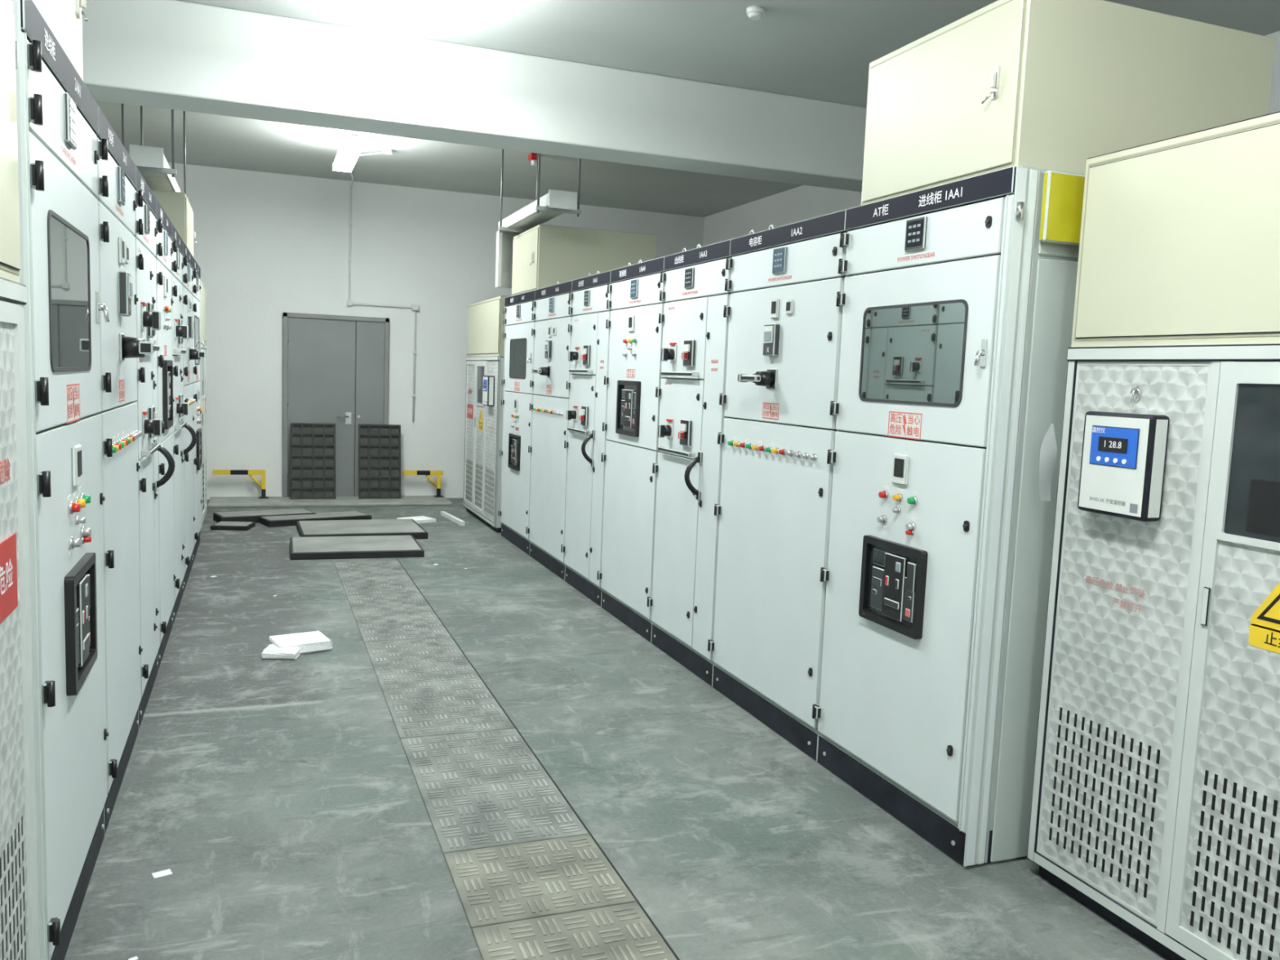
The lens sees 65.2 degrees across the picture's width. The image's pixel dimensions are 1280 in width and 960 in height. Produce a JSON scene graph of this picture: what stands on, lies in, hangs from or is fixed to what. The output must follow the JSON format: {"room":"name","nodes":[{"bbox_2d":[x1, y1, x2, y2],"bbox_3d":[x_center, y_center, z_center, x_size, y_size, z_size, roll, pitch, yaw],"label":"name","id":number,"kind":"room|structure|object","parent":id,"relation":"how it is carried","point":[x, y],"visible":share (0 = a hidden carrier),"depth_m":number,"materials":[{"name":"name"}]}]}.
{"room":"electrical room","nodes":[
{"label":"electrical room","id":0,"kind":"room"},
{"bbox_2d":[168,162,704,499],"bbox_3d":[-3.444,-1.575,11.421,9.300,3.780,0.200,0,6,-21],"label":"wall","id":1,"kind":"structure","parent":0,"point":[268,246],"depth_m":11.25,"materials":[{"name":"white paint"}]},
{"bbox_2d":[207,495,452,507],"bbox_3d":[-3.433,0.236,11.182,2.550,0.030,0.650,0,6,-21],"label":"curb","id":2,"kind":"object","parent":1,"relation":"attached to","point":[243,501],"depth_m":11.02,"materials":[{"name":"concrete"}]},
{"bbox_2d":[212,470,268,498],"bbox_3d":[-4.396,0.045,11.013,0.570,0.310,0.100,0,6,-21],"label":"barrier","id":3,"kind":"object","parent":2,"relation":"on","point":[251,473],"visible":1,"depth_m":11.03,"materials":[{"name":"yellow metal"}]},
{"bbox_2d":[290,422,335,499],"bbox_3d":[-3.658,-0.212,11.197,0.480,0.840,0.165,0,6,-21],"label":"floor panel","id":4,"kind":"object","parent":2,"relation":"on","point":[313,445],"visible":1,"depth_m":11.20,"materials":[{"name":"black metal"}]},
{"bbox_2d":[358,423,400,498],"bbox_3d":[-2.981,-0.212,11.455,0.470,0.840,0.165,0,6,-21],"label":"floor panel","id":5,"kind":"object","parent":2,"relation":"on","point":[379,445],"visible":1,"depth_m":11.45,"materials":[{"name":"black metal"}]},
{"bbox_2d":[403,470,443,497],"bbox_3d":[-2.542,0.045,11.720,0.460,0.310,0.100,0,6,-21],"label":"barrier","id":6,"kind":"object","parent":2,"relation":"on","point":[438,473],"visible":1,"depth_m":11.74,"materials":[{"name":"yellow metal"}]},
{"bbox_2d":[282,312,389,497],"bbox_3d":[-3.446,-0.831,11.354,1.150,2.055,0.087,0,6,-21],"label":"door","id":7,"kind":"structure","parent":1,"relation":"in","point":[335,367],"depth_m":11.33,"materials":[{"name":"grey paint"}]},
{"bbox_2d":[346,148,418,422],"bbox_3d":[-2.864,-1.915,10.559,0.779,2.680,2.024,2,6,-5],"label":"conduit","id":8,"kind":"object","parent":1,"relation":"attached to","point":[387,151],"visible":0.94,"depth_m":11.29,"materials":[{"name":"white plastic"}]},
{"bbox_2d":[81,0,866,191],"bbox_3d":[-1.537,-2.517,6.417,8.900,0.530,0.400,0,6,-21],"label":"ceiling beam","id":9,"kind":"structure","parent":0,"point":[174,55],"depth_m":6.37,"materials":[{"name":"white paint"}]},
{"bbox_2d":[64,497,1168,959],"bbox_3d":[-0.755,1.112,4.366,8.900,0.100,15.400,0,6,-21],"label":"floor","id":10,"kind":"structure","parent":0,"point":[282,800],"depth_m":3.55,"materials":[{"name":"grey concrete"}]},
{"bbox_2d":[0,0,39,959],"bbox_3d":[-1.536,0.242,1.147,1.166,2.230,1.665,0,6,-21],"label":"enclosure","id":11,"kind":"object","parent":10,"relation":"on","point":[19,891],"visible":1,"depth_m":2.00,"materials":[{"name":"paint"}]},
{"bbox_2d":[10,0,109,959],"bbox_3d":[-1.927,0.069,2.437,1.034,2.278,1.044,0,6,-21],"label":"tall cabinet","id":12,"kind":"object","parent":10,"relation":"on","point":[58,115],"visible":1,"depth_m":2.46,"materials":[{"name":"metal"}]},
{"bbox_2d":[31,0,88,80],"bbox_3d":[-1.941,-1.334,2.311,1.079,0.527,0.960,0,6,-21],"label":"box","id":13,"kind":"object","parent":12,"relation":"on","point":[64,18],"visible":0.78,"depth_m":2.71,"materials":[{"name":"beige paint"}]},
{"bbox_2d":[95,106,155,834],"bbox_3d":[-2.248,-0.079,3.387,1.112,2.351,0.980,0,6,-21],"label":"tall cabinet","id":14,"kind":"object","parent":10,"relation":"on","point":[120,347],"visible":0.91,"depth_m":3.42,"materials":[{"name":"metal"}]},
{"bbox_2d":[128,955,138,959],"bbox_3d":[-1.296,1.225,2.558,0.020,0.002,0.013,-3,8,-44],"label":"paper scrap","id":15,"kind":"object","parent":10,"relation":"on","point":[135,957],"visible":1,"depth_m":2.56,"materials":[{"name":"white paper"}]},
{"bbox_2d":[133,167,175,728],"bbox_3d":[-2.583,-0.179,4.232,1.089,2.351,0.850,0,6,-21],"label":"tall cabinet","id":16,"kind":"object","parent":10,"relation":"on","point":[148,317],"visible":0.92,"depth_m":4.32,"materials":[{"name":"metal"}]},
{"bbox_2d":[151,868,172,878],"bbox_3d":[-1.427,1.176,2.987,0.050,0.002,0.033,-2,7,-38],"label":"paper scrap","id":17,"kind":"object","parent":10,"relation":"on","point":[167,872],"visible":1,"depth_m":2.98,"materials":[{"name":"white paper"}]},
{"bbox_2d":[155,199,176,671],"bbox_3d":[-2.922,-0.276,5.034,1.026,2.351,0.900,0,6,-21],"label":"tall cabinet","id":18,"kind":"object","parent":10,"relation":"on","point":[164,251],"visible":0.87,"depth_m":5.09,"materials":[{"name":"metal"}]},
{"bbox_2d":[170,224,196,626],"bbox_3d":[-3.204,-0.372,5.862,1.089,2.351,0.860,0,6,-21],"label":"tall cabinet","id":19,"kind":"object","parent":10,"relation":"on","point":[180,331],"visible":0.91,"depth_m":5.93,"materials":[{"name":"metal"}]},
{"bbox_2d":[182,241,205,593],"bbox_3d":[-3.522,-0.474,6.730,1.112,2.351,1.000,0,6,-21],"label":"tall cabinet","id":20,"kind":"object","parent":10,"relation":"on","point":[191,354],"visible":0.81,"depth_m":6.78,"materials":[{"name":"metal"}]},
{"bbox_2d":[191,257,204,563],"bbox_3d":[-3.920,-0.550,7.663,1.034,2.278,1.030,0,6,-21],"label":"tall cabinet","id":21,"kind":"object","parent":10,"relation":"on","point":[196,270],"visible":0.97,"depth_m":7.75,"materials":[{"name":"metal"}]},
{"bbox_2d":[151,189,196,257],"bbox_3d":[-3.936,-1.935,7.514,1.079,0.497,0.870,0,6,-21],"label":"box","id":22,"kind":"object","parent":21,"relation":"on","point":[176,206],"visible":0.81,"depth_m":7.27,"materials":[{"name":"beige paint"}]},
{"bbox_2d":[200,281,207,530],"bbox_3d":[-4.491,-0.670,8.841,1.166,2.230,1.450,0,6,-21],"label":"enclosure","id":23,"kind":"object","parent":10,"relation":"on","point":[203,361],"visible":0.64,"depth_m":9.30,"materials":[{"name":"paint"}]},
{"bbox_2d":[210,521,255,530],"bbox_3d":[-3.749,0.422,9.216,0.320,0.040,0.280,2,6,-7],"label":"floor panel","id":24,"kind":"object","parent":10,"relation":"on","point":[224,526],"visible":1,"depth_m":9.11,"materials":[{"name":"grey metal"}]},
{"bbox_2d":[213,508,315,523],"bbox_3d":[-3.658,0.354,9.765,0.880,0.070,0.350,-2,7,-36],"label":"floor panel","id":25,"kind":"object","parent":10,"relation":"on","point":[241,516],"visible":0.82,"depth_m":9.63,"materials":[{"name":"grey metal"}]},
{"bbox_2d":[261,630,333,659],"bbox_3d":[-1.847,0.885,5.342,0.377,0.064,0.317,-2,7,-36],"label":"block","id":26,"kind":"object","parent":10,"relation":"on","point":[284,646],"visible":1,"depth_m":5.32,"materials":[{"name":"white plastic"}]},
{"bbox_2d":[258,511,371,527],"bbox_3d":[-3.167,0.378,9.766,1.000,0.060,0.340,-2,7,-38],"label":"floor panel","id":27,"kind":"object","parent":10,"relation":"on","point":[285,520],"visible":0.89,"depth_m":9.66,"materials":[{"name":"grey metal"}]},
{"bbox_2d":[289,535,424,559],"bbox_3d":[-2.377,0.557,8.355,1.045,0.055,0.800,0,6,-21],"label":"floor panel","id":28,"kind":"object","parent":10,"relation":"on","point":[313,548],"visible":1,"depth_m":8.17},
{"bbox_2d":[296,519,427,539],"bbox_3d":[-2.573,0.458,9.221,1.097,0.060,0.871,0,6,-21],"label":"floor panel","id":29,"kind":"object","parent":10,"relation":"on","point":[371,526],"visible":0.93,"depth_m":9.12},
{"bbox_2d":[333,560,419,595],"bbox_3d":[-1.942,0.706,7.311,0.486,0.008,1.194,0,6,-21],"label":"floor panel","id":30,"kind":"object","parent":10,"relation":"on","point":[368,577],"visible":1,"depth_m":7.24,"materials":[{"name":"grey metal"}]},
{"bbox_2d":[346,592,451,642],"bbox_3d":[-1.518,0.838,6.201,0.486,0.008,1.184,0,6,-21],"label":"floor panel","id":31,"kind":"object","parent":10,"relation":"on","point":[393,616],"visible":1,"depth_m":6.12,"materials":[{"name":"grey metal"}]},
{"bbox_2d":[396,515,435,523],"bbox_3d":[-2.244,0.401,10.042,0.300,0.030,0.250,-3,8,-44],"label":"scrap","id":32,"kind":"object","parent":10,"relation":"on","point":[419,519],"visible":0.71,"depth_m":10.02,"materials":[{"name":"white plastic"}]},
{"bbox_2d":[364,637,515,738],"bbox_3d":[-1.037,0.987,4.938,0.486,0.008,1.524,0,6,-21],"label":"floor panel","id":33,"kind":"object","parent":10,"relation":"on","point":[428,686],"visible":1,"depth_m":4.78,"materials":[{"name":"grey metal"}]},
{"bbox_2d":[440,511,464,525],"bbox_3d":[-1.918,0.391,10.217,0.040,0.040,0.750,-1,7,-27],"label":"scrap","id":34,"kind":"object","parent":10,"relation":"on","point":[445,514],"visible":1,"depth_m":10.16,"materials":[{"name":"white plastic"}]},
{"bbox_2d":[462,295,509,532],"bbox_3d":[-1.112,-0.691,10.326,1.221,2.230,1.580,0,6,-21],"label":"enclosure","id":35,"kind":"object","parent":10,"relation":"on","point":[484,359],"visible":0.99,"depth_m":9.93,"materials":[{"name":"paint"}]},
{"bbox_2d":[400,728,588,853],"bbox_3d":[-0.582,1.128,3.745,0.486,0.008,1.034,0,6,-21],"label":"floor panel","id":36,"kind":"object","parent":10,"relation":"on","point":[486,788],"visible":1,"depth_m":3.65,"materials":[{"name":"grey metal"}]},
{"bbox_2d":[497,289,537,555],"bbox_3d":[-0.633,-0.517,8.941,1.034,2.206,1.070,0,6,-21],"label":"tall cabinet","id":37,"kind":"object","parent":10,"relation":"on","point":[513,513],"visible":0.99,"depth_m":8.71,"materials":[{"name":"metal"}]},
{"bbox_2d":[511,224,656,296],"bbox_3d":[-0.530,-1.911,8.859,1.079,0.587,0.910,0,6,-21],"label":"box","id":38,"kind":"object","parent":37,"relation":"on","point":[544,255],"visible":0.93,"depth_m":8.42,"materials":[{"name":"beige paint"}]},
{"bbox_2d":[396,558,679,959],"bbox_3d":[-0.717,1.016,4.800,0.005,0.003,7.000,0,6,-21],"label":"trim","id":39,"kind":"structure","parent":10,"relation":"on","point":[508,717],"depth_m":3.55,"materials":[{"name":"black metal"}]},
{"bbox_2d":[443,834,635,928],"bbox_3d":[-0.318,1.210,3.053,0.486,0.008,0.444,0,6,-21],"label":"floor panel","id":40,"kind":"object","parent":10,"relation":"on","point":[507,883],"visible":1,"depth_m":3.02,"materials":[{"name":"grey metal"}]},
{"bbox_2d":[525,273,591,581],"bbox_3d":[-0.295,-0.434,7.944,1.112,2.273,1.040,0,6,-21],"label":"tall cabinet","id":41,"kind":"object","parent":10,"relation":"on","point":[546,530],"visible":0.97,"depth_m":7.74,"materials":[{"name":"metal"}]},
{"bbox_2d":[471,902,676,959],"bbox_3d":[-0.152,1.262,2.616,0.486,0.008,0.484,0,6,-21],"label":"floor panel","id":42,"kind":"object","parent":10,"relation":"on","point":[623,931],"visible":1,"depth_m":2.72,"materials":[{"name":"grey metal"}]},
{"bbox_2d":[560,262,631,607],"bbox_3d":[0.050,-0.330,7.070,1.089,2.273,0.850,0,6,-21],"label":"tall cabinet","id":43,"kind":"object","parent":10,"relation":"on","point":[588,356],"visible":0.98,"depth_m":6.86,"materials":[{"name":"metal"}]},
{"bbox_2d":[596,248,687,643],"bbox_3d":[0.392,-0.233,6.264,1.026,2.273,0.910,0,6,-21],"label":"tall cabinet","id":44,"kind":"object","parent":10,"relation":"on","point":[636,332],"visible":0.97,"depth_m":6.04,"materials":[{"name":"metal"}]},
{"bbox_2d":[646,230,755,686],"bbox_3d":[0.672,-0.137,5.440,1.089,2.273,0.840,0,6,-21],"label":"tall cabinet","id":45,"kind":"object","parent":10,"relation":"on","point":[688,468],"visible":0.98,"depth_m":5.21,"materials":[{"name":"metal"}]},
{"bbox_2d":[707,209,848,761],"bbox_3d":[0.988,-0.035,4.577,1.112,2.273,1.010,0,6,-21],"label":"tall cabinet","id":46,"kind":"object","parent":10,"relation":"on","point":[774,510],"visible":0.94,"depth_m":4.34,"materials":[{"name":"metal"}]},
{"bbox_2d":[812,165,1085,867],"bbox_3d":[1.371,0.106,3.682,1.034,2.206,0.955,0,6,-21],"label":"tall cabinet","id":47,"kind":"object","parent":10,"relation":"on","point":[957,300],"visible":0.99,"depth_m":3.27,"materials":[{"name":"metal"}]},
{"bbox_2d":[861,0,1275,205],"bbox_3d":[1.477,-1.288,3.595,1.079,0.587,0.855,0,6,-21],"label":"box","id":48,"kind":"object","parent":47,"relation":"on","point":[1055,85],"visible":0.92,"depth_m":3.21,"materials":[{"name":"beige paint"}]},
{"bbox_2d":[1026,111,1279,959],"bbox_3d":[2.047,0.232,2.601,1.221,2.230,1.470,0,6,-21],"label":"enclosure","id":49,"kind":"object","parent":10,"relation":"on","point":[1155,806],"visible":1,"depth_m":2.69,"materials":[{"name":"paint"}]},
{"bbox_2d":[95,0,1279,217],"bbox_3d":[-0.611,-2.546,3.988,8.900,0.100,15.400,0,6,-21],"label":"ceiling","id":50,"kind":"structure","parent":0,"point":[819,50],"depth_m":6.40,"materials":[{"name":"paint"}]},
{"bbox_2d":[121,103,187,198],"bbox_3d":[-3.534,-2.312,7.332,0.340,1.280,1.650,0,6,-21],"label":"cable tray","id":51,"kind":"object","parent":50,"relation":"hanging from","point":[152,163],"visible":0.45,"depth_m":6.73,"materials":[{"name":"white metal"}]},
{"bbox_2d":[333,131,364,172],"bbox_3d":[-2.527,-2.920,8.651,0.160,0.265,1.300,0,6,-21],"label":"ceiling lamp","id":52,"kind":"object","parent":50,"relation":"hanging from","point":[351,146],"visible":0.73,"depth_m":8.47,"materials":[{"name":"white plastic"}]},
{"bbox_2d":[528,152,537,166],"bbox_3d":[-0.997,-3.022,9.437,0.100,0.105,0.100,0,6,-21],"label":"fire alarm","id":53,"kind":"object","parent":50,"relation":"attached to","point":[532,157],"visible":0.76,"depth_m":9.40,"materials":[{"name":"red plastic"}]},
{"bbox_2d":[495,149,581,288],"bbox_3d":[-0.888,-2.318,8.394,0.360,1.280,1.750,0,6,-21],"label":"cable tray","id":54,"kind":"object","parent":50,"relation":"hanging from","point":[554,203],"visible":0.82,"depth_m":8.51,"materials":[{"name":"white metal"}]},
{"bbox_2d":[746,5,764,20],"bbox_3d":[0.639,-2.582,5.537,0.100,0.050,0.100,0,6,-21],"label":"smoke detector","id":55,"kind":"object","parent":50,"relation":"attached to","point":[753,12],"visible":1,"depth_m":5.51,"materials":[{"name":"white plastic"}]},
{"bbox_2d":[702,31,1279,246],"bbox_3d":[3.569,-0.718,5.798,0.200,3.780,15.400,0,6,-21],"label":"wall","id":56,"kind":"structure","parent":0,"point":[803,202],"depth_m":10.71,"materials":[{"name":"white paint"}]}
]}

